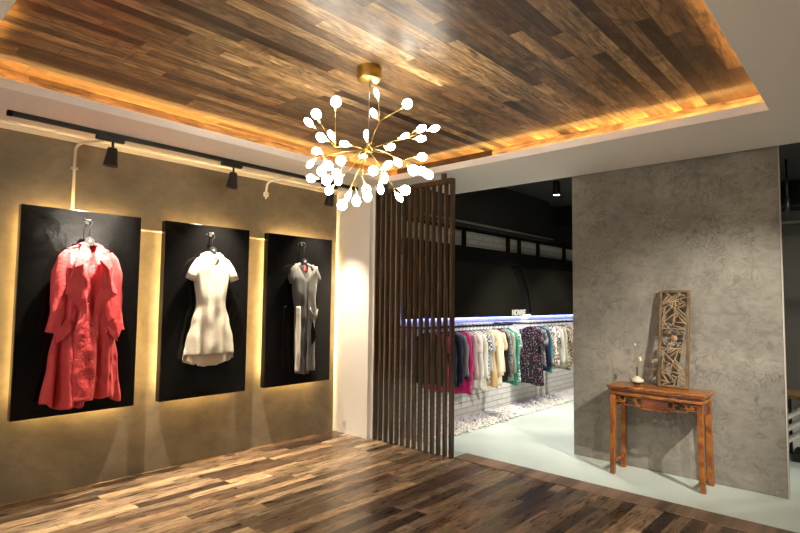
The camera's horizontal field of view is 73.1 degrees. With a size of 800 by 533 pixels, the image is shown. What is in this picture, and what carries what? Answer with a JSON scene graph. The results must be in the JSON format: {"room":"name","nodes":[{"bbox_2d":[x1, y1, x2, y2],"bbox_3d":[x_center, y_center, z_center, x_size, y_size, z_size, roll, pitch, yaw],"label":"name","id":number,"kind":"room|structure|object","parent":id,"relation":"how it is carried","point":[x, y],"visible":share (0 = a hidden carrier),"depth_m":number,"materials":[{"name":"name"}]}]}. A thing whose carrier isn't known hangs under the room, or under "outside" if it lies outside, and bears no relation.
{"room":"clothing store","nodes":[
{"label":"clothing store","id":0,"kind":"room"},
{"bbox_2d":[0,128,336,504],"bbox_3d":[-3.074,0.004,3.890,0.230,3.400,6.850,-3,-5,42],"label":"wall","id":1,"kind":"structure","parent":0,"point":[46,455],"depth_m":4.68,"materials":[{"name":"paint"}]},
{"bbox_2d":[7,204,140,421],"bbox_3d":[-2.498,0.348,4.216,0.166,1.568,0.854,-3,-5,42],"label":"display panel","id":2,"kind":"object","parent":1,"relation":"attached to","point":[44,232],"visible":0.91,"depth_m":4.03,"materials":[{"name":"black"}]},
{"bbox_2d":[72,220,96,247],"bbox_3d":[-2.415,-0.247,4.197,0.042,0.227,0.234,-3,-5,42],"label":"clothes hanger","id":3,"kind":"object","parent":2,"relation":"hanging from","point":[89,240],"visible":0.73,"depth_m":4.18,"materials":[{"name":"metal"}]},
{"bbox_2d":[38,242,123,409],"bbox_3d":[-2.404,0.437,4.138,0.235,1.264,0.563,-3,-5,42],"label":"coat","id":4,"kind":"object","parent":3,"relation":"hanging from","point":[85,319],"visible":0.99,"depth_m":4.06,"materials":[{"name":"red fabric"}]},
{"bbox_2d":[70,139,103,209],"bbox_3d":[-2.494,-0.705,4.294,0.239,0.639,0.051,1,-4,-12],"label":"conduit pipe","id":5,"kind":"object","parent":1,"relation":"attached to","point":[74,168],"visible":0.9,"depth_m":4.27,"materials":[{"name":"metal"}]},
{"bbox_2d":[141,229,161,232],"bbox_3d":[-2.167,-0.310,4.720,0.018,0.018,0.260,-3,-5,42],"label":"conduit pipe","id":6,"kind":"object","parent":1,"relation":"attached to","point":[141,229],"visible":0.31,"depth_m":4.71,"materials":[{"name":"metal"}]},
{"bbox_2d":[0,122,337,194],"bbox_3d":[-3.000,-1.041,3.842,0.012,0.038,6.765,-3,-5,42],"label":"trim","id":7,"kind":"structure","parent":1,"relation":"attached to","point":[2,125],"depth_m":4.73,"materials":[{"name":"beige paint"}]},
{"bbox_2d":[155,221,249,401],"bbox_3d":[-1.793,0.403,4.996,0.166,1.570,0.840,-3,-5,42],"label":"display panel","id":8,"kind":"object","parent":1,"relation":"attached to","point":[182,243],"visible":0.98,"depth_m":4.86,"materials":[{"name":"black"}]},
{"bbox_2d":[203,234,222,256],"bbox_3d":[-1.728,-0.197,4.984,0.042,0.214,0.204,-3,-5,42],"label":"clothes hanger","id":9,"kind":"object","parent":8,"relation":"hanging from","point":[213,250],"visible":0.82,"depth_m":4.97,"materials":[{"name":"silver metal"}]},
{"bbox_2d":[182,251,237,365],"bbox_3d":[-1.726,0.386,4.939,0.154,1.050,0.524,-3,-5,42],"label":"dress","id":10,"kind":"object","parent":9,"relation":"hanging from","point":[209,340],"visible":1,"depth_m":4.89,"materials":[{"name":"beige fabric"}]},
{"bbox_2d":[263,177,290,198],"bbox_3d":[-1.277,-0.815,5.609,0.275,0.229,0.052,1,-4,-1],"label":"conduit pipe","id":11,"kind":"object","parent":1,"relation":"attached to","point":[266,194],"visible":1,"depth_m":5.60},
{"bbox_2d":[260,233,331,387],"bbox_3d":[-1.082,0.461,5.783,0.166,1.568,0.854,-3,-5,42],"label":"display panel","id":12,"kind":"object","parent":1,"relation":"attached to","point":[281,252],"visible":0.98,"depth_m":5.64,"materials":[{"name":"black"}]},
{"bbox_2d":[298,244,310,266],"bbox_3d":[-1.022,-0.120,5.764,0.042,0.254,0.204,-3,-5,42],"label":"clothes hanger","id":13,"kind":"object","parent":12,"relation":"hanging from","point":[304,261],"visible":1,"depth_m":5.75,"materials":[{"name":"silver metal"}]},
{"bbox_2d":[288,262,320,374],"bbox_3d":[-1.015,0.544,5.708,0.426,1.176,0.145,3,-4,-37],"label":"dress","id":14,"kind":"object","parent":13,"relation":"hanging from","point":[304,279],"visible":1,"depth_m":5.67,"materials":[{"name":"grey fabric"}]},
{"bbox_2d":[333,186,385,438],"bbox_3d":[-0.440,0.497,6.175,0.595,2.760,0.285,-3,-5,42],"label":"wall column","id":15,"kind":"structure","parent":0,"point":[355,229],"depth_m":6.04,"materials":[{"name":"white paint"}]},
{"bbox_2d":[342,419,346,426],"bbox_3d":[-0.623,1.757,6.050,0.076,0.075,0.009,-3,-5,42],"label":"wall outlet","id":16,"kind":"object","parent":15,"relation":"attached to","point":[344,422],"visible":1,"depth_m":6.04,"materials":[{"name":"white plastic"}]},
{"bbox_2d":[0,430,746,532],"bbox_3d":[-0.506,1.647,1.451,8.000,0.120,6.850,-3,-5,42],"label":"floor","id":17,"kind":"structure","parent":0,"point":[332,481],"depth_m":4.02,"materials":[{"name":"brown wood"}]},
{"bbox_2d":[372,173,454,458],"bbox_3d":[0.124,0.465,5.563,1.043,2.759,0.062,-3,-5,42],"label":"slatted screen","id":18,"kind":"object","parent":17,"relation":"on","point":[382,269],"visible":0.94,"depth_m":5.54,"materials":[{"name":"brown wood"}]},
{"bbox_2d":[454,453,796,532],"bbox_3d":[2.703,1.795,3.304,5.720,0.128,0.208,-3,-5,42],"label":"trim","id":19,"kind":"structure","parent":17,"relation":"on","point":[697,514],"depth_m":4.13,"materials":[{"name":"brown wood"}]},
{"bbox_2d":[0,0,758,170],"bbox_3d":[-0.074,-1.233,3.328,3.720,0.050,3.900,-3,-5,42],"label":"ceiling","id":20,"kind":"structure","parent":0,"point":[490,74],"depth_m":3.21,"materials":[{"name":"brown wood"}]},
{"bbox_2d":[304,63,439,209],"bbox_3d":[-0.152,-0.773,3.281,0.839,0.875,0.550,1,-4,-7],"label":"chandelier","id":21,"kind":"object","parent":20,"relation":"hanging from","point":[369,74],"visible":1,"depth_m":3.22,"materials":[{"name":"white glass"}]},
{"bbox_2d":[0,0,799,194],"bbox_3d":[-0.026,-1.181,1.823,7.600,0.062,7.740,-3,-5,42],"label":"ceiling","id":22,"kind":"structure","parent":0,"point":[764,35],"depth_m":4.08,"materials":[{"name":"white paint"}]},
{"bbox_2d":[6,109,357,190],"bbox_3d":[-1.582,-0.962,4.884,0.040,0.034,3.265,-3,-5,42],"label":"track","id":23,"kind":"object","parent":22,"relation":"attached to","point":[11,113],"visible":0.93,"depth_m":4.38,"materials":[{"name":"black metal"}]},
{"bbox_2d":[95,134,124,167],"bbox_3d":[-2.243,-0.883,4.163,0.108,0.227,0.200,-3,-5,42],"label":"track spotlight","id":24,"kind":"object","parent":23,"relation":"attached to","point":[111,157],"visible":1,"depth_m":4.14,"materials":[{"name":"black metal"}]},
{"bbox_2d":[221,161,242,188],"bbox_3d":[-1.547,-0.827,4.933,0.108,0.228,0.200,-3,-5,42],"label":"track spotlight","id":25,"kind":"object","parent":23,"relation":"attached to","point":[231,183],"visible":1,"depth_m":4.91,"materials":[{"name":"black metal"}]},
{"bbox_2d":[321,183,337,206],"bbox_3d":[-0.767,-0.764,5.796,0.108,0.228,0.200,-3,-5,42],"label":"track spotlight","id":26,"kind":"object","parent":23,"relation":"attached to","point":[329,201],"visible":0.77,"depth_m":5.76,"materials":[{"name":"black metal"}]},
{"bbox_2d":[0,68,386,174],"bbox_3d":[-1.438,-1.088,4.550,0.050,0.120,3.800,-3,-5,42],"label":"trim","id":27,"kind":"structure","parent":22,"relation":"attached to","point":[4,73],"depth_m":4.06,"materials":[{"name":"brown wood"}]},
{"bbox_2d":[387,94,763,175],"bbox_3d":[1.214,-1.044,4.749,3.720,0.120,0.050,-3,-5,42],"label":"trim","id":28,"kind":"structure","parent":22,"relation":"attached to","point":[754,99],"depth_m":4.35,"materials":[{"name":"wood"}]},
{"bbox_2d":[388,194,573,436],"bbox_3d":[1.819,0.330,8.225,0.280,3.400,5.740,-3,-5,42],"label":"brick wall","id":29,"kind":"structure","parent":0,"point":[559,380],"depth_m":7.36,"materials":[{"name":"white brick"}]},
{"bbox_2d":[400,322,512,328],"bbox_3d":[0.777,0.717,6.577,0.344,0.025,1.953,-3,-5,42],"label":"rail","id":30,"kind":"object","parent":29,"relation":"attached to","point":[496,324],"visible":0.56,"depth_m":6.53,"materials":[{"name":"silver metal"}]},
{"label":"clothes hanger","id":31,"kind":"object","parent":30,"relation":"hanging from","visible":0},
{"bbox_2d":[479,330,492,380],"bbox_3d":[0.917,1.067,6.476,0.444,0.615,0.070,-2,-5,40],"label":"short sleeved top","id":32,"kind":"object","parent":31,"relation":"hanging from","point":[488,337],"visible":0.19,"depth_m":6.35,"materials":[{"name":"fabric"}]},
{"label":"clothes hanger","id":33,"kind":"object","parent":30,"relation":"hanging from","visible":0},
{"bbox_2d":[477,329,495,371],"bbox_3d":[0.965,1.016,6.533,0.435,0.505,0.073,-2,-5,40],"label":"short sleeved top","id":34,"kind":"object","parent":33,"relation":"hanging from","point":[491,334],"visible":0.14,"depth_m":6.42,"materials":[{"name":"grey fabric"}]},
{"bbox_3d":[1.162,0.779,6.763,0.303,0.140,0.016,-3,-5,44],"label":"clothes hanger","id":35,"kind":"object","parent":30,"relation":"hanging from","visible":0},
{"bbox_2d":[495,329,507,371],"bbox_3d":[1.156,1.052,6.745,0.431,0.544,0.071,-3,-5,44],"label":"short sleeved top","id":36,"kind":"object","parent":35,"relation":"hanging from","point":[503,335],"visible":0.13,"depth_m":6.61,"materials":[{"name":"beige fabric"}]},
{"label":"clothes hanger","id":37,"kind":"object","parent":30,"relation":"hanging from","visible":0},
{"bbox_2d":[510,328,522,381],"bbox_3d":[1.404,1.151,7.011,0.416,0.704,0.069,-3,-5,42],"label":"short sleeved top","id":38,"kind":"object","parent":37,"relation":"hanging from","point":[518,334],"visible":0.16,"depth_m":6.89,"materials":[{"name":"fabric"}]},
{"bbox_2d":[406,255,522,318],"bbox_3d":[0.920,0.297,6.934,0.017,0.715,2.600,-3,-5,42],"label":"board","id":39,"kind":"object","parent":29,"relation":"attached to","point":[481,289],"visible":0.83,"depth_m":7.00,"materials":[{"name":"black"}]},
{"bbox_2d":[512,310,525,315],"bbox_3d":[1.718,0.664,7.782,0.008,0.085,0.375,-3,-5,42],"label":"sign letters","id":40,"kind":"object","parent":39,"relation":"attached to","point":[519,312],"visible":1,"depth_m":7.77},
{"bbox_2d":[401,217,572,313],"bbox_3d":[1.729,0.141,7.855,0.088,1.110,5.030,-3,-5,42],"label":"frame","id":41,"kind":"object","parent":29,"relation":"attached to","point":[463,252],"visible":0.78,"depth_m":7.67,"materials":[{"name":"black metal"}]},
{"bbox_2d":[505,320,572,323],"bbox_3d":[2.464,0.852,8.444,0.344,0.025,2.681,-3,-5,42],"label":"rail","id":42,"kind":"object","parent":29,"relation":"attached to","point":[567,320],"visible":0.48,"depth_m":7.61,"materials":[{"name":"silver metal"}]},
{"label":"clothes hanger","id":43,"kind":"object","parent":42,"relation":"hanging from","visible":0},
{"bbox_2d":[531,326,548,366],"bbox_3d":[1.872,1.119,7.536,0.446,0.565,0.072,-3,-5,44],"label":"short sleeved top","id":44,"kind":"object","parent":43,"relation":"hanging from","point":[546,340],"visible":0.2,"depth_m":7.41,"materials":[{"name":"fabric"}]},
{"bbox_3d":[2.153,0.859,7.859,0.303,0.140,0.017,-3,-5,44],"label":"clothes hanger","id":45,"kind":"object","parent":42,"relation":"hanging from","visible":0},
{"bbox_2d":[546,325,560,365],"bbox_3d":[2.147,1.141,7.838,0.419,0.564,0.069,-3,-5,44],"label":"short sleeved top","id":46,"kind":"object","parent":45,"relation":"hanging from","point":[557,331],"visible":0.14,"depth_m":7.71,"materials":[{"name":"fabric"}]},
{"bbox_3d":[2.380,0.877,8.111,0.303,0.140,0.017,-3,-5,44],"label":"clothes hanger","id":47,"kind":"object","parent":42,"relation":"hanging from","visible":0},
{"bbox_2d":[552,325,571,369],"bbox_3d":[2.371,1.209,8.089,0.452,0.665,0.072,-3,-5,44],"label":"short sleeved top","id":48,"kind":"object","parent":47,"relation":"hanging from","point":[568,331],"visible":0.2,"depth_m":7.96,"materials":[{"name":"fabric"}]},
{"bbox_2d":[519,267,572,315],"bbox_3d":[2.577,0.430,8.768,0.017,0.715,2.510,-3,-5,42],"label":"board","id":49,"kind":"object","parent":29,"relation":"attached to","point":[550,292],"visible":0.85,"depth_m":8.50,"materials":[{"name":"black"}]},
{"bbox_2d":[377,400,799,532],"bbox_3d":[4.146,1.983,6.003,7.200,0.120,5.740,-3,-5,42],"label":"floor","id":50,"kind":"structure","parent":0,"point":[543,440],"depth_m":4.87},
{"bbox_2d":[404,388,573,441],"bbox_3d":[1.819,1.968,7.597,0.463,0.050,4.930,-3,-5,42],"label":"pebble bed","id":51,"kind":"object","parent":50,"relation":"on","point":[508,412],"visible":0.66,"depth_m":7.10,"materials":[{"name":"white gravel"}]},
{"bbox_2d":[606,381,714,494],"bbox_3d":[2.228,1.429,4.625,0.784,0.772,0.330,-3,-5,43],"label":"altar table","id":52,"kind":"object","parent":50,"relation":"on","point":[653,397],"visible":1,"depth_m":4.52,"materials":[{"name":"orange wood"}]},
{"bbox_2d":[630,367,643,384],"bbox_3d":[2.109,0.974,4.799,0.116,0.153,0.116,-3,-5,42],"label":"bud vase","id":53,"kind":"object","parent":52,"relation":"on","point":[636,380],"visible":1,"depth_m":4.77,"materials":[{"name":"beige ceramic"}]},
{"bbox_2d":[657,290,689,388],"bbox_3d":[2.385,0.627,4.699,0.244,0.839,0.133,-3,-5,43],"label":"lattice panel","id":54,"kind":"object","parent":52,"relation":"on","point":[673,338],"visible":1,"depth_m":4.69,"materials":[{"name":"brown wood"}]},
{"bbox_2d":[787,389,799,462],"bbox_3d":[4.241,1.542,4.964,1.200,0.635,0.440,-3,-5,42],"label":"slatted bench","id":55,"kind":"object","parent":50,"relation":"on","point":[791,394],"visible":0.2,"depth_m":5.25,"materials":[{"name":"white wood"}]},
{"bbox_2d":[793,447,799,462],"bbox_3d":[4.230,1.819,4.954,0.980,0.079,0.320,-3,-5,42],"label":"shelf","id":56,"kind":"object","parent":55,"relation":"attached to","point":[796,454],"depth_m":5.15,"materials":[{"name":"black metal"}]},
{"bbox_2d":[502,142,799,206],"bbox_3d":[4.411,-1.177,6.452,7.200,0.150,5.060,-3,-5,42],"label":"ceiling","id":57,"kind":"structure","parent":0,"point":[543,190],"depth_m":7.16,"materials":[{"name":"black paint"}]},
{"bbox_2d":[402,187,549,241],"bbox_3d":[1.170,-0.777,7.212,0.178,0.620,3.230,-3,-5,42],"label":"duct","id":58,"kind":"object","parent":57,"relation":"attached to","point":[500,207],"visible":0.48,"depth_m":7.31,"materials":[{"name":"black metal"}]},
{"bbox_2d":[424,212,553,239],"bbox_3d":[1.319,-0.503,7.172,0.031,0.032,3.140,-3,-5,42],"label":"ceiling pipe","id":59,"kind":"object","parent":58,"relation":"attached to","point":[456,220],"visible":0.78,"depth_m":7.11,"materials":[{"name":"black metal"}]},
{"bbox_2d":[552,181,560,195],"bbox_3d":[2.018,-1.009,6.956,0.104,0.180,0.104,-3,-5,42],"label":"ceiling spotlight","id":60,"kind":"object","parent":57,"relation":"attached to","point":[556,184],"visible":1,"depth_m":6.92,"materials":[{"name":"black metal"}]},
{"bbox_2d":[556,180,799,228],"bbox_3d":[4.975,-0.897,6.907,6.390,0.320,0.400,-3,-5,42],"label":"ceiling beam","id":61,"kind":"structure","parent":57,"relation":"attached to","point":[563,214],"depth_m":6.87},
{"bbox_2d":[781,159,799,215],"bbox_3d":[5.140,-0.886,4.855,3.600,0.610,0.052,-3,-5,42],"label":"rail","id":62,"kind":"object","parent":57,"relation":"hanging from","point":[787,205],"visible":0.82,"depth_m":5.76,"materials":[{"name":"black metal"}]},
{"bbox_2d":[572,146,789,498],"bbox_3d":[2.415,0.300,4.882,1.728,3.060,0.120,-3,-5,42],"label":"wall partition","id":63,"kind":"structure","parent":0,"point":[708,227],"depth_m":4.71,"materials":[{"name":"concrete"}]},
{"bbox_2d":[777,146,789,498],"bbox_3d":[3.021,0.394,4.251,0.010,2.810,0.013,-3,-5,42],"label":"trim","id":64,"kind":"structure","parent":63,"relation":"attached to","point":[777,146],"depth_m":4.24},
{"bbox_2d":[781,210,799,409],"bbox_3d":[5.753,0.354,7.868,7.200,3.400,0.200,-3,-5,42],"label":"wall","id":65,"kind":"structure","parent":0,"point":[790,233],"depth_m":7.80,"materials":[{"name":"grey concrete"}]},
{"bbox_2d":[782,219,799,223],"bbox_3d":[5.321,-0.611,7.248,6.350,0.060,0.057,-3,-5,42],"label":"ceiling pipe","id":66,"kind":"object","parent":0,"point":[788,221],"visible":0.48,"depth_m":7.27,"materials":[{"name":"grey metal"}]},
{"label":"clothes hanger","id":67,"kind":"object","parent":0,"visible":0},
{"bbox_2d":[422,333,448,392],"bbox_3d":[0.384,1.040,5.888,0.423,0.645,0.070,-2,-5,40],"label":"dress","id":68,"kind":"object","parent":67,"relation":"hanging from","point":[435,333],"visible":0.07,"depth_m":5.78,"materials":[{"name":"pink fabric"}]},
{"label":"clothes hanger","id":69,"kind":"object","parent":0,"visible":0},
{"bbox_2d":[481,329,497,387],"bbox_3d":[1.017,1.116,6.588,0.428,0.695,0.073,-3,-5,43],"label":"dress","id":70,"kind":"object","parent":69,"relation":"hanging from","point":[493,382],"visible":0.25,"depth_m":6.46,"materials":[{"name":"brown fabric"}]},
{"label":"clothes hanger","id":71,"kind":"object","parent":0,"visible":0},
{"bbox_2d":[518,326,544,385],"bbox_3d":[1.804,1.231,7.455,0.073,0.800,0.452,4,-5,-41],"label":"dress","id":72,"kind":"object","parent":71,"relation":"hanging from","point":[531,367],"visible":0.88,"depth_m":7.42,"materials":[{"name":"fabric"}]},
{"label":"clothes hanger","id":73,"kind":"object","parent":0,"visible":0},
{"bbox_2d":[417,333,442,385],"bbox_3d":[0.304,0.993,5.800,0.422,0.565,0.067,-3,-5,43],"label":"long sleeved top","id":74,"kind":"object","parent":73,"relation":"hanging from","point":[423,333],"visible":0.21,"depth_m":5.75,"materials":[{"name":"black fabric"}]},
{"bbox_3d":[0.472,0.724,5.999,0.303,0.140,0.017,-3,-5,42],"label":"clothes hanger","id":75,"kind":"object","parent":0,"visible":0},
{"bbox_2d":[441,332,456,386],"bbox_3d":[0.467,1.016,5.979,0.412,0.584,0.066,-3,-5,42],"label":"long sleeved top","id":76,"kind":"object","parent":75,"relation":"hanging from","point":[455,357],"visible":0.1,"depth_m":5.85,"materials":[{"name":"black fabric"}]},
{"label":"clothes hanger","id":77,"kind":"object","parent":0,"visible":0},
{"bbox_2d":[448,332,463,386],"bbox_3d":[0.535,1.042,6.056,0.444,0.626,0.065,-3,-5,44],"label":"long sleeved top","id":78,"kind":"object","parent":77,"relation":"hanging from","point":[458,340],"visible":0.33,"depth_m":5.92,"materials":[{"name":"black fabric"}]},
{"bbox_3d":[0.613,0.735,6.155,0.303,0.140,0.017,-2,-5,41],"label":"clothes hanger","id":79,"kind":"object","parent":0,"visible":0},
{"bbox_2d":[455,331,469,378],"bbox_3d":[0.608,0.997,6.137,0.438,0.523,0.065,-2,-5,41],"label":"long sleeved top","id":80,"kind":"object","parent":79,"relation":"hanging from","point":[465,345],"visible":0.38,"depth_m":6.01,"materials":[{"name":"fabric"}]},
{"bbox_3d":[0.680,0.740,6.229,0.303,0.140,0.017,-3,-5,43],"label":"clothes hanger","id":81,"kind":"object","parent":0,"visible":0},
{"bbox_2d":[448,331,473,394],"bbox_3d":[0.670,1.103,6.204,0.402,0.724,0.072,-3,-5,43],"label":"long sleeved top","id":82,"kind":"object","parent":81,"relation":"hanging from","point":[466,388],"visible":0.27,"depth_m":6.09,"materials":[{"name":"pink fabric"}]},
{"label":"clothes hanger","id":83,"kind":"object","parent":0,"visible":0},
{"bbox_2d":[460,330,478,379],"bbox_3d":[0.726,1.027,6.262,0.435,0.565,0.065,-3,-5,42],"label":"long sleeved top","id":84,"kind":"object","parent":83,"relation":"hanging from","point":[473,337],"visible":0.27,"depth_m":6.13,"materials":[{"name":"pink fabric"}]},
{"label":"clothes hanger","id":85,"kind":"object","parent":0,"visible":0},
{"bbox_2d":[467,330,483,387],"bbox_3d":[0.817,1.089,6.365,0.419,0.674,0.065,-3,-5,44],"label":"long sleeved top","id":86,"kind":"object","parent":85,"relation":"hanging from","point":[474,383],"visible":0.27,"depth_m":6.23,"materials":[{"name":"white fabric"}]},
{"label":"clothes hanger","id":87,"kind":"object","parent":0,"visible":0},
{"bbox_2d":[474,330,488,390],"bbox_3d":[0.870,1.108,6.419,0.423,0.705,0.066,-2,-5,39],"label":"long sleeved top","id":88,"kind":"object","parent":87,"relation":"hanging from","point":[485,344],"visible":0.22,"depth_m":6.30,"materials":[{"name":"beige fabric"}]},
{"bbox_3d":[1.068,0.771,6.659,0.303,0.140,0.017,-2,-5,41],"label":"clothes hanger","id":89,"kind":"object","parent":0,"visible":0},
{"bbox_2d":[488,329,501,375],"bbox_3d":[1.062,1.054,6.637,0.434,0.565,0.064,-2,-5,41],"label":"long sleeved top","id":90,"kind":"object","parent":89,"relation":"hanging from","point":[497,354],"visible":0.25,"depth_m":6.50,"materials":[{"name":"beige fabric"}]},
{"bbox_3d":[1.115,0.775,6.711,0.303,0.140,0.017,-3,-5,44],"label":"clothes hanger","id":91,"kind":"object","parent":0,"visible":0},
{"bbox_2d":[491,329,503,385],"bbox_3d":[1.108,1.113,6.688,0.426,0.675,0.066,-3,-5,44],"label":"long sleeved top","id":92,"kind":"object","parent":91,"relation":"hanging from","point":[502,344],"visible":0.1,"depth_m":6.55,"materials":[{"name":"beige fabric"}]},
{"label":"clothes hanger","id":93,"kind":"object","parent":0,"visible":0},
{"bbox_2d":[497,329,509,381],"bbox_3d":[1.193,1.105,6.782,0.422,0.645,0.069,-2,-5,40],"label":"long sleeved top","id":94,"kind":"object","parent":93,"relation":"hanging from","point":[506,352],"visible":0.23,"depth_m":6.65,"materials":[{"name":"black fabric"}]},
{"label":"clothes hanger","id":95,"kind":"object","parent":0,"visible":0},
{"bbox_2d":[495,328,512,376],"bbox_3d":[1.246,1.089,6.840,0.414,0.605,0.066,-2,-5,40],"label":"long sleeved top","id":96,"kind":"object","parent":95,"relation":"hanging from","point":[505,331],"visible":0.2,"depth_m":6.72,"materials":[{"name":"fabric"}]},
{"label":"clothes hanger","id":97,"kind":"object","parent":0,"visible":0},
{"bbox_2d":[499,328,516,380],"bbox_3d":[1.295,1.123,6.896,0.446,0.665,0.065,-3,-5,45],"label":"long sleeved top","id":98,"kind":"object","parent":97,"relation":"hanging from","point":[512,335],"visible":0.16,"depth_m":6.75,"materials":[{"name":"beige fabric"}]},
{"label":"clothes hanger","id":99,"kind":"object","parent":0,"visible":0},
{"bbox_2d":[505,328,518,385],"bbox_3d":[1.346,1.152,6.950,0.418,0.715,0.063,-3,-5,42],"label":"long sleeved top","id":100,"kind":"object","parent":99,"relation":"hanging from","point":[514,382],"visible":0.14,"depth_m":6.82,"materials":[{"name":"teal fabric"}]},
{"label":"clothes hanger","id":101,"kind":"object","parent":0,"visible":0},
{"bbox_2d":[538,326,551,370],"bbox_3d":[1.927,1.149,7.598,0.433,0.615,0.063,-2,-5,40],"label":"long sleeved top","id":102,"kind":"object","parent":101,"relation":"hanging from","point":[547,347],"visible":0.26,"depth_m":7.47,"materials":[{"name":"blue fabric"}]},
{"label":"clothes hanger","id":103,"kind":"object","parent":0,"visible":0},
{"bbox_2d":[541,326,552,372],"bbox_3d":[1.986,1.168,7.659,0.415,0.645,0.064,-3,-5,45],"label":"long sleeved top","id":104,"kind":"object","parent":103,"relation":"hanging from","point":[550,368],"visible":0.11,"depth_m":7.52,"materials":[{"name":"teal fabric"}]},
{"label":"clothes hanger","id":105,"kind":"object","parent":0,"visible":0},
{"bbox_2d":[544,326,557,365],"bbox_3d":[2.073,1.145,7.755,0.410,0.584,0.064,-2,-5,42],"label":"long sleeved top","id":106,"kind":"object","parent":105,"relation":"hanging from","point":[553,333],"visible":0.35,"depth_m":7.63,"materials":[{"name":"fabric"}]},
{"label":"clothes hanger","id":107,"kind":"object","parent":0,"visible":0},
{"bbox_2d":[548,325,565,363],"bbox_3d":[2.219,1.147,7.919,0.428,0.565,0.068,-2,-5,39],"label":"long sleeved top","id":108,"kind":"object","parent":107,"relation":"hanging from","point":[561,347],"visible":0.34,"depth_m":7.79,"materials":[{"name":"beige fabric"}]},
{"label":"clothes hanger","id":109,"kind":"object","parent":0,"visible":0},
{"bbox_2d":[552,325,568,367],"bbox_3d":[2.296,1.178,7.999,0.425,0.615,0.067,-3,-5,43],"label":"long sleeved top","id":110,"kind":"object","parent":109,"relation":"hanging from","point":[564,330],"visible":0.24,"depth_m":7.88,"materials":[{"name":"beige fabric"}]},
{"label":"clothes hanger","id":111,"kind":"object","parent":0,"visible":0},
{"bbox_2d":[562,325,572,368],"bbox_3d":[2.459,1.216,8.185,0.429,0.665,0.067,-3,-5,44],"label":"long sleeved top","id":112,"kind":"object","parent":111,"relation":"hanging from","point":[570,328],"visible":0.25,"depth_m":8.07,"materials":[{"name":"fabric"}]},
{"bbox_3d":[0.773,0.748,6.333,0.303,0.140,0.017,-3,-5,44],"label":"clothes hanger","id":113,"kind":"object","parent":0,"visible":0},
{"bbox_2d":[463,330,481,374],"bbox_3d":[0.768,1.020,6.311,0.449,0.545,0.073,-3,-5,44],"label":"short sleeved top","id":114,"kind":"object","parent":113,"relation":"hanging from","point":[477,336],"visible":0.15,"depth_m":6.18,"materials":[{"name":"beige fabric"}]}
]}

